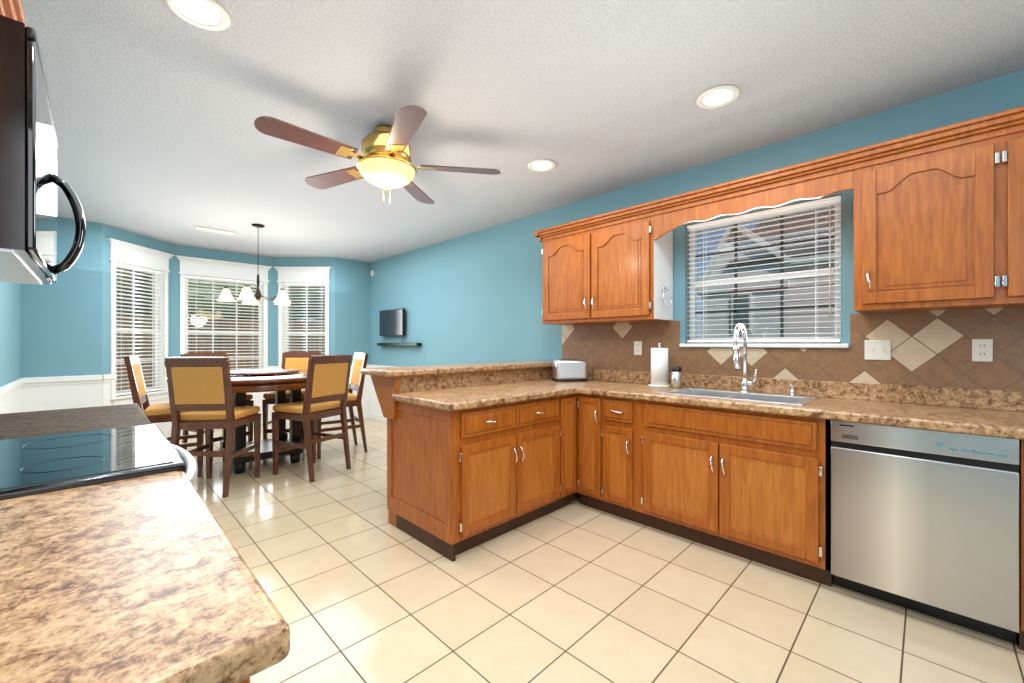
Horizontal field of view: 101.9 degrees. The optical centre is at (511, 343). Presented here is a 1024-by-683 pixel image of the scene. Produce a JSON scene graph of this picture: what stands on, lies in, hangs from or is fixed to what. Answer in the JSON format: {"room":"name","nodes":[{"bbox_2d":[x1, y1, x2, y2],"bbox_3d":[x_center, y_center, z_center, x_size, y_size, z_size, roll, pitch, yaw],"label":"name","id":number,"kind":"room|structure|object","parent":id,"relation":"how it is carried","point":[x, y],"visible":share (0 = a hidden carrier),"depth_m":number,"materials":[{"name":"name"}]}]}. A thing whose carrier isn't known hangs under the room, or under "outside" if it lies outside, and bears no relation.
{"room":"kitchen","nodes":[
{"label":"kitchen","id":0,"kind":"room"},
{"bbox_2d":[0,282,20,386],"bbox_3d":[-1.982,-0.050,1.098,0.150,2.600,9.055,0,0,-45],"label":"wall","id":1,"kind":"structure","parent":0,"point":[10,332],"depth_m":3.75,"materials":[{"name":"teal paint"}]},
{"bbox_2d":[0,0,3,15],"bbox_3d":[-1.411,-0.839,0.882,0.347,0.261,0.436,0,0,-45],"label":"upper cabinet","id":2,"kind":"object","parent":1,"relation":"attached to","point":[1,1],"depth_m":1.20,"materials":[{"name":"brown wood"}]},
{"bbox_2d":[0,15,85,284],"bbox_3d":[-1.461,-0.453,1.058,0.522,0.504,0.752,0,0,-45],"label":"over-the-range microwave","id":3,"kind":"object","parent":2,"relation":"attached to","point":[30,180],"visible":1,"depth_m":0.92,"materials":[{"name":"black metal"}]},
{"bbox_2d":[4,4,11,18],"bbox_3d":[-1.636,-0.839,1.107,0.347,0.261,0.436,0,0,-45],"label":"upper cabinet","id":4,"kind":"object","parent":1,"relation":"attached to","point":[5,5],"depth_m":1.23,"materials":[{"name":"brown wood"}]},
{"bbox_2d":[21,217,101,377],"bbox_3d":[-4.920,-0.050,4.457,0.745,2.600,0.150,0,0,-45],"label":"wall","id":5,"kind":"structure","parent":0,"point":[61,326],"depth_m":4.48,"materials":[{"name":"teal paint"}]},
{"bbox_2d":[102,223,172,395],"bbox_3d":[-4.680,-0.050,5.182,0.150,2.600,1.031,0,0,0],"label":"wall","id":6,"kind":"structure","parent":0,"point":[108,231],"depth_m":4.76,"materials":[{"name":"teal paint"}]},
{"bbox_2d":[106,238,174,404],"bbox_3d":[-4.634,-0.233,5.151,0.182,1.925,0.890,0,0,0],"label":"window","id":7,"kind":"structure","parent":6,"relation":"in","point":[134,256],"depth_m":5.19,"materials":[{"name":"white"}]},
{"bbox_2d":[0,365,395,436],"bbox_3d":[-2.628,0.800,4.523,3.780,0.900,4.372,0,0,-45],"label":"wainscoting","id":8,"kind":"structure","parent":6,"relation":"attached to","point":[29,394],"depth_m":4.53,"materials":[{"name":"white wood"}]},
{"bbox_2d":[173,244,272,365],"bbox_3d":[-4.226,-0.050,6.121,1.349,2.600,0.150,0,0,-45],"label":"wall","id":9,"kind":"structure","parent":0,"point":[190,251],"depth_m":5.93,"materials":[{"name":"teal paint"}]},
{"bbox_2d":[175,255,271,370],"bbox_3d":[-4.194,-0.233,6.089,1.170,1.925,0.182,0,0,-45],"label":"window","id":10,"kind":"structure","parent":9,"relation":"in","point":[194,268],"depth_m":6.07,"materials":[{"name":"white"}]},
{"bbox_2d":[273,257,334,365],"bbox_3d":[-3.287,-0.050,6.575,1.031,2.600,0.150,0,0,0],"label":"wall","id":11,"kind":"structure","parent":0,"point":[303,261],"depth_m":6.50,"materials":[{"name":"teal paint"}]},
{"bbox_2d":[273,267,331,389],"bbox_3d":[-3.256,-0.233,6.529,0.890,1.925,0.182,0,0,0],"label":"window","id":12,"kind":"structure","parent":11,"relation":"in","point":[301,277],"depth_m":6.51,"materials":[{"name":"white"}]},
{"bbox_2d":[335,257,370,364],"bbox_3d":[-2.562,-0.050,6.815,0.745,2.600,0.150,0,0,-45],"label":"wall","id":13,"kind":"structure","parent":0,"point":[352,307],"depth_m":6.70,"materials":[{"name":"teal paint"}]},
{"bbox_2d":[370,375,400,418],"bbox_3d":[-0.893,0.365,2.904,0.035,0.290,0.370,0,0,-45],"label":"bracket","id":14,"kind":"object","parent":0,"relation":"attached to","point":[385,389],"depth_m":2.84,"materials":[{"name":"brown wood"}]},
{"bbox_2d":[21,0,1023,261],"bbox_3d":[-0.835,-1.400,2.730,4.580,0.100,10.242,0,0,-45],"label":"ceiling","id":15,"kind":"structure","parent":0,"point":[157,108],"depth_m":2.23,"materials":[{"name":"white paint"}]},
{"bbox_2d":[164,0,230,30],"bbox_3d":[-1.266,-1.343,1.676,0.216,0.012,0.216,0,0,-45],"label":"recessed light","id":16,"kind":"object","parent":15,"relation":"in","point":[212,15],"visible":1,"depth_m":1.69,"materials":[{"name":"white plastic"}]},
{"bbox_2d":[195,226,234,234],"bbox_3d":[-3.535,-1.341,4.950,0.380,0.016,0.140,0,0,-45],"label":"ceiling vent","id":17,"kind":"object","parent":15,"relation":"in","point":[214,230],"visible":1,"depth_m":4.91,"materials":[{"name":"white plastic"}]},
{"bbox_2d":[217,224,290,304],"bbox_3d":[-2.912,-0.908,4.746,0.746,0.881,0.724,0,0,-45],"label":"chandelier","id":18,"kind":"object","parent":15,"relation":"hanging from","point":[247,295],"visible":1,"depth_m":4.66,"materials":[{"name":"white glass"}]},
{"bbox_2d":[254,105,501,203],"bbox_3d":[-0.836,-1.088,2.586,1.339,0.522,1.400,0,0,-45],"label":"ceiling fan","id":19,"kind":"object","parent":15,"relation":"hanging from","point":[385,159],"visible":1,"depth_m":2.48,"materials":[{"name":"brown wood"}]},
{"bbox_2d":[528,159,555,171],"bbox_3d":[0.226,-1.343,3.140,0.216,0.012,0.216,0,0,-45],"label":"recessed light","id":20,"kind":"object","parent":15,"relation":"in","point":[541,165],"visible":1,"depth_m":3.13,"materials":[{"name":"white plastic"}]},
{"bbox_2d":[696,85,739,108],"bbox_3d":[1.124,-1.343,2.270,0.216,0.012,0.216,0,0,-45],"label":"recessed light","id":21,"kind":"object","parent":15,"relation":"in","point":[717,97],"visible":1,"depth_m":2.26,"materials":[{"name":"white plastic"}]},
{"bbox_2d":[169,419,1023,682],"bbox_3d":[-0.835,1.300,2.730,4.580,0.100,10.242,0,0,-45],"label":"floor","id":22,"kind":"structure","parent":0,"point":[357,586],"depth_m":1.98,"materials":[{"name":"tile"}]},
{"bbox_2d":[0,424,197,500],"bbox_3d":[-1.363,0.713,1.155,0.765,1.066,0.760,0,0,-45],"label":"range","id":23,"kind":"object","parent":22,"relation":"on","point":[29,466],"visible":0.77,"depth_m":1.14,"materials":[{"name":"black glass"}]},
{"bbox_2d":[124,355,203,476],"bbox_3d":[-3.264,0.679,3.938,0.554,1.142,0.472,0,0,-35],"label":"chair","id":24,"kind":"object","parent":22,"relation":"on","point":[157,413],"visible":0.42,"depth_m":3.76,"materials":[{"name":"brown wood"}]},
{"bbox_2d":[164,357,260,497],"bbox_3d":[-2.571,0.679,3.615,0.472,1.142,0.554,0,0,-5],"label":"chair","id":25,"kind":"object","parent":22,"relation":"on","point":[200,389],"visible":0.98,"depth_m":3.40,"materials":[{"name":"brown wood"}]},
{"bbox_2d":[180,353,253,460],"bbox_3d":[-3.331,0.679,4.700,0.554,1.142,0.472,0,0,25],"label":"chair","id":26,"kind":"object","parent":22,"relation":"on","point":[249,402],"visible":0.21,"depth_m":4.75,"materials":[{"name":"brown wood"}]},
{"bbox_2d":[165,369,307,473],"bbox_3d":[-2.638,0.769,4.377,1.564,0.958,1.564,0,0,-45],"label":"dining table","id":27,"kind":"object","parent":22,"relation":"on","point":[279,382],"visible":0.46,"depth_m":4.03,"materials":[{"name":"brown wood"}]},
{"bbox_2d":[232,636,279,682],"bbox_3d":[-0.713,0.811,0.427,0.690,0.873,0.473,0,0,-45],"label":"base cabinet","id":28,"kind":"object","parent":22,"relation":"on","point":[243,679],"depth_m":0.48,"materials":[{"name":"brown wood"}]},
{"bbox_2d":[0,404,151,439],"bbox_3d":[-2.009,0.355,1.728,0.697,0.040,0.956,0,0,-45],"label":"countertop","id":29,"kind":"structure","parent":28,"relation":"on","point":[73,420],"depth_m":1.81,"materials":[{"name":"grey stone"}]},
{"bbox_2d":[0,471,275,682],"bbox_3d":[-0.829,0.355,0.548,0.697,0.040,0.848,0,0,-45],"label":"countertop","id":30,"kind":"structure","parent":28,"relation":"on","point":[131,580],"depth_m":0.56,"materials":[{"name":"beige stone"}]},
{"bbox_2d":[262,352,320,441],"bbox_3d":[-2.704,0.679,5.139,0.472,1.142,0.554,0,0,-5],"label":"chair","id":31,"kind":"object","parent":22,"relation":"on","point":[294,360],"visible":0.44,"depth_m":5.17,"materials":[{"name":"brown wood"}]},
{"bbox_2d":[272,354,351,481],"bbox_3d":[-1.944,0.679,4.054,0.554,1.142,0.472,0,0,25],"label":"chair","id":32,"kind":"object","parent":22,"relation":"on","point":[327,380],"visible":1,"depth_m":3.94,"materials":[{"name":"brown wood"}]},
{"bbox_2d":[310,352,367,458],"bbox_3d":[-2.011,0.679,4.816,0.554,1.142,0.472,0,0,-35],"label":"chair","id":33,"kind":"object","parent":22,"relation":"on","point":[356,381],"visible":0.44,"depth_m":4.76,"materials":[{"name":"brown wood"}]},
{"bbox_2d":[393,395,568,561],"bbox_3d":[-0.193,0.811,2.939,1.029,0.873,0.631,0,0,-45],"label":"base cabinet","id":34,"kind":"object","parent":22,"relation":"on","point":[471,477],"depth_m":2.63,"materials":[{"name":"brown wood"}]},
{"bbox_2d":[361,361,552,378],"bbox_3d":[-0.281,0.199,3.509,1.887,0.042,0.420,0,0,-45],"label":"countertop","id":35,"kind":"structure","parent":34,"relation":"on","point":[450,369],"depth_m":3.10,"materials":[{"name":"brown stone"}]},
{"bbox_2d":[393,383,576,410],"bbox_3d":[-0.115,0.355,3.007,1.280,0.040,0.645,0,0,-45],"label":"countertop","id":36,"kind":"structure","parent":34,"relation":"on","point":[447,398],"depth_m":2.76,"materials":[{"name":"brown stone"}]},
{"bbox_2d":[569,395,572,503],"bbox_3d":[0.187,0.811,3.319,0.280,0.873,0.631,0,0,-45],"label":"base cabinet","id":37,"kind":"object","parent":22,"relation":"on","point":[570,396],"depth_m":3.14,"materials":[{"name":"brown wood"}]},
{"bbox_2d":[585,395,592,507],"bbox_3d":[0.822,0.811,3.296,0.630,0.873,0.258,0,0,-45],"label":"base cabinet","id":38,"kind":"object","parent":22,"relation":"on","point":[588,398],"depth_m":3.11,"materials":[{"name":"brown wood"}]},
{"bbox_2d":[593,395,668,521],"bbox_3d":[0.951,0.811,3.166,0.630,0.873,0.332,0,0,-45],"label":"base cabinet","id":39,"kind":"object","parent":22,"relation":"on","point":[614,420],"depth_m":2.95,"materials":[{"name":"brown wood"}]},
{"bbox_2d":[525,379,1023,438],"bbox_3d":[1.478,0.355,2.631,0.642,0.040,3.430,0,0,-45],"label":"countertop","id":40,"kind":"structure","parent":39,"relation":"on","point":[927,416],"depth_m":2.17,"materials":[{"name":"brown stone"}]},
{"bbox_2d":[552,359,587,381],"bbox_3d":[0.524,0.238,3.727,0.305,0.192,0.180,0,0,-7],"label":"toaster","id":41,"kind":"object","parent":40,"relation":"on","point":[569,370],"visible":1,"depth_m":3.64,"materials":[{"name":"silver metal"}]},
{"bbox_2d":[648,343,670,387],"bbox_3d":[1.149,0.163,3.235,0.164,0.342,0.164,0,0,-45],"label":"paper towel holder","id":42,"kind":"object","parent":40,"relation":"on","point":[659,366],"visible":1,"depth_m":3.18,"materials":[{"name":"white plastic"}]},
{"bbox_2d":[671,367,681,387],"bbox_3d":[1.237,0.255,3.125,0.074,0.158,0.074,0,0,-45],"label":"canister","id":43,"kind":"object","parent":40,"relation":"on","point":[676,377],"visible":1,"depth_m":3.10,"materials":[{"name":"silver metal"}]},
{"bbox_2d":[637,419,833,586],"bbox_3d":[1.442,0.891,2.678,0.627,0.713,1.052,0,0,-45],"label":"base cabinet","id":44,"kind":"object","parent":22,"relation":"on","point":[728,450],"depth_m":2.38,"materials":[{"name":"brown wood"}]},
{"bbox_2d":[831,420,1019,643],"bbox_3d":[2.019,0.812,2.077,0.608,0.868,0.604,0,0,-45],"label":"dishwasher","id":45,"kind":"object","parent":22,"relation":"on","point":[924,521],"visible":0.98,"depth_m":1.83,"materials":[{"name":"silver metal"}]},
{"bbox_2d":[997,435,1023,649],"bbox_3d":[2.472,0.811,1.648,0.627,0.873,0.634,0,0,-45],"label":"base cabinet","id":46,"kind":"object","parent":22,"relation":"on","point":[1019,636],"depth_m":1.66,"materials":[{"name":"brown wood"}]},
{"bbox_2d":[371,70,1023,366],"bbox_3d":[0.797,-0.050,3.877,0.150,2.600,9.055,0,0,-45],"label":"wall","id":47,"kind":"structure","parent":0,"point":[474,297],"depth_m":4.39,"materials":[{"name":"teal paint"}]},
{"bbox_2d":[379,308,404,341],"bbox_3d":[-1.817,-0.267,6.329,0.075,0.497,0.710,0,0,-45],"label":"tv","id":48,"kind":"object","parent":47,"relation":"attached to","point":[392,322],"visible":1,"depth_m":6.26,"materials":[{"name":"black plastic"}]},
{"bbox_2d":[377,343,421,345],"bbox_3d":[-1.707,0.011,6.213,0.083,0.047,1.160,0,0,-45],"label":"shelf","id":49,"kind":"object","parent":47,"relation":"attached to","point":[399,344],"visible":1,"depth_m":6.10,"materials":[{"name":"black plastic"}]},
{"bbox_2d":[401,367,552,390],"bbox_3d":[-0.154,0.278,3.438,1.766,0.115,0.020,0,0,-45],"label":"backsplash","id":50,"kind":"structure","parent":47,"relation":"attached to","point":[471,378],"depth_m":3.25,"materials":[{"name":"brown stone"}]},
{"bbox_2d":[538,210,676,324],"bbox_3d":[0.771,-0.575,3.547,0.348,0.790,1.079,0,0,-45],"label":"upper cabinet","id":51,"kind":"object","parent":47,"relation":"attached to","point":[614,270],"depth_m":3.29,"materials":[{"name":"brown wood"}]},
{"bbox_2d":[663,287,671,307],"bbox_3d":[1.170,-0.350,3.158,0.145,0.160,0.034,0,0,-45],"label":"towel ring","id":52,"kind":"object","parent":51,"relation":"attached to","point":[664,289],"visible":1,"depth_m":3.15,"materials":[{"name":"silver metal"}]},
{"bbox_2d":[634,341,641,354],"bbox_3d":[1.058,0.038,3.491,0.008,0.116,0.072,0,0,-45],"label":"electrical outlet","id":53,"kind":"object","parent":47,"relation":"attached to","point":[637,347],"visible":1,"depth_m":3.49,"materials":[{"name":"white plastic"}]},
{"bbox_2d":[679,194,848,347],"bbox_3d":[1.715,-0.446,2.917,0.150,0.948,1.030,0,0,-45],"label":"kitchen window","id":54,"kind":"structure","parent":47,"relation":"in","point":[692,284],"depth_m":2.86,"materials":[{"name":"white plastic"}]},
{"bbox_2d":[586,367,1023,426],"bbox_3d":[1.523,0.375,2.675,0.516,0.280,3.430,0,0,-45],"label":"backsplash","id":55,"kind":"structure","parent":47,"relation":"attached to","point":[728,386],"depth_m":2.49,"materials":[{"name":"brown stone"}]},
{"bbox_2d":[865,340,890,359],"bbox_3d":[2.127,0.038,2.417,0.014,0.116,0.116,0,0,-45],"label":"light switch","id":56,"kind":"object","parent":47,"relation":"attached to","point":[877,349],"visible":1,"depth_m":2.42,"materials":[{"name":"white plastic"}]},
{"bbox_2d":[849,126,996,312],"bbox_3d":[2.143,-0.575,2.176,0.348,0.790,0.518,0,0,-45],"label":"upper cabinet","id":57,"kind":"object","parent":47,"relation":"attached to","point":[938,218],"depth_m":2.04,"materials":[{"name":"brown wood"}]},
{"bbox_2d":[972,339,992,361],"bbox_3d":[2.416,0.035,2.133,0.008,0.116,0.072,0,0,-45],"label":"electrical outlet","id":58,"kind":"object","parent":47,"relation":"attached to","point":[982,350],"visible":1,"depth_m":2.13,"materials":[{"name":"white plastic"}]},
{"bbox_2d":[993,118,1023,307],"bbox_3d":[2.518,-0.575,1.800,0.348,0.790,0.544,0,0,-45],"label":"upper cabinet","id":59,"kind":"object","parent":47,"relation":"attached to","point":[1010,135],"depth_m":1.85,"materials":[{"name":"brown wood"}]},
{"bbox_2d":[645,395,812,442],"bbox_3d":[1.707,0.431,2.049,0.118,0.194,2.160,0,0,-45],"label":"drawer front","id":60,"kind":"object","parent":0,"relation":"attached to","point":[679,414],"depth_m":2.44,"materials":[{"name":"brown wood"}]},
{"label":"outside","id":61,"kind":"structure","parent":0,"visible":0},
{"bbox_3d":[-1.768,1.385,8.839,70.000,0.050,75.000,0,0,-45],"label":"ground","id":62,"kind":"structure","parent":61,"visible":0},
{"bbox_2d":[116,314,324,390],"bbox_3d":[-4.967,0.330,7.796,20.100,2.060,6.050,0,0,-45],"label":"fence","id":63,"kind":"object","parent":62,"relation":"on","point":[191,342],"depth_m":9.82,"materials":[{"name":"wood"}]},
{"bbox_2d":[116,268,324,319],"bbox_3d":[-10.140,-1.909,11.964,20.136,6.538,7.088,0,0,-45],"label":"trees","id":64,"kind":"object","parent":62,"relation":"on","point":[138,305],"depth_m":10.16,"materials":[{"name":"green plant"}]},
{"bbox_2d":[697,207,834,337],"bbox_3d":[8.596,-1.641,4.707,6.112,6.002,10.500,0,0,-45],"label":"house","id":65,"kind":"structure","parent":62,"relation":"on","point":[759,318],"depth_m":5.73,"materials":[{"name":"grey"}]}
]}

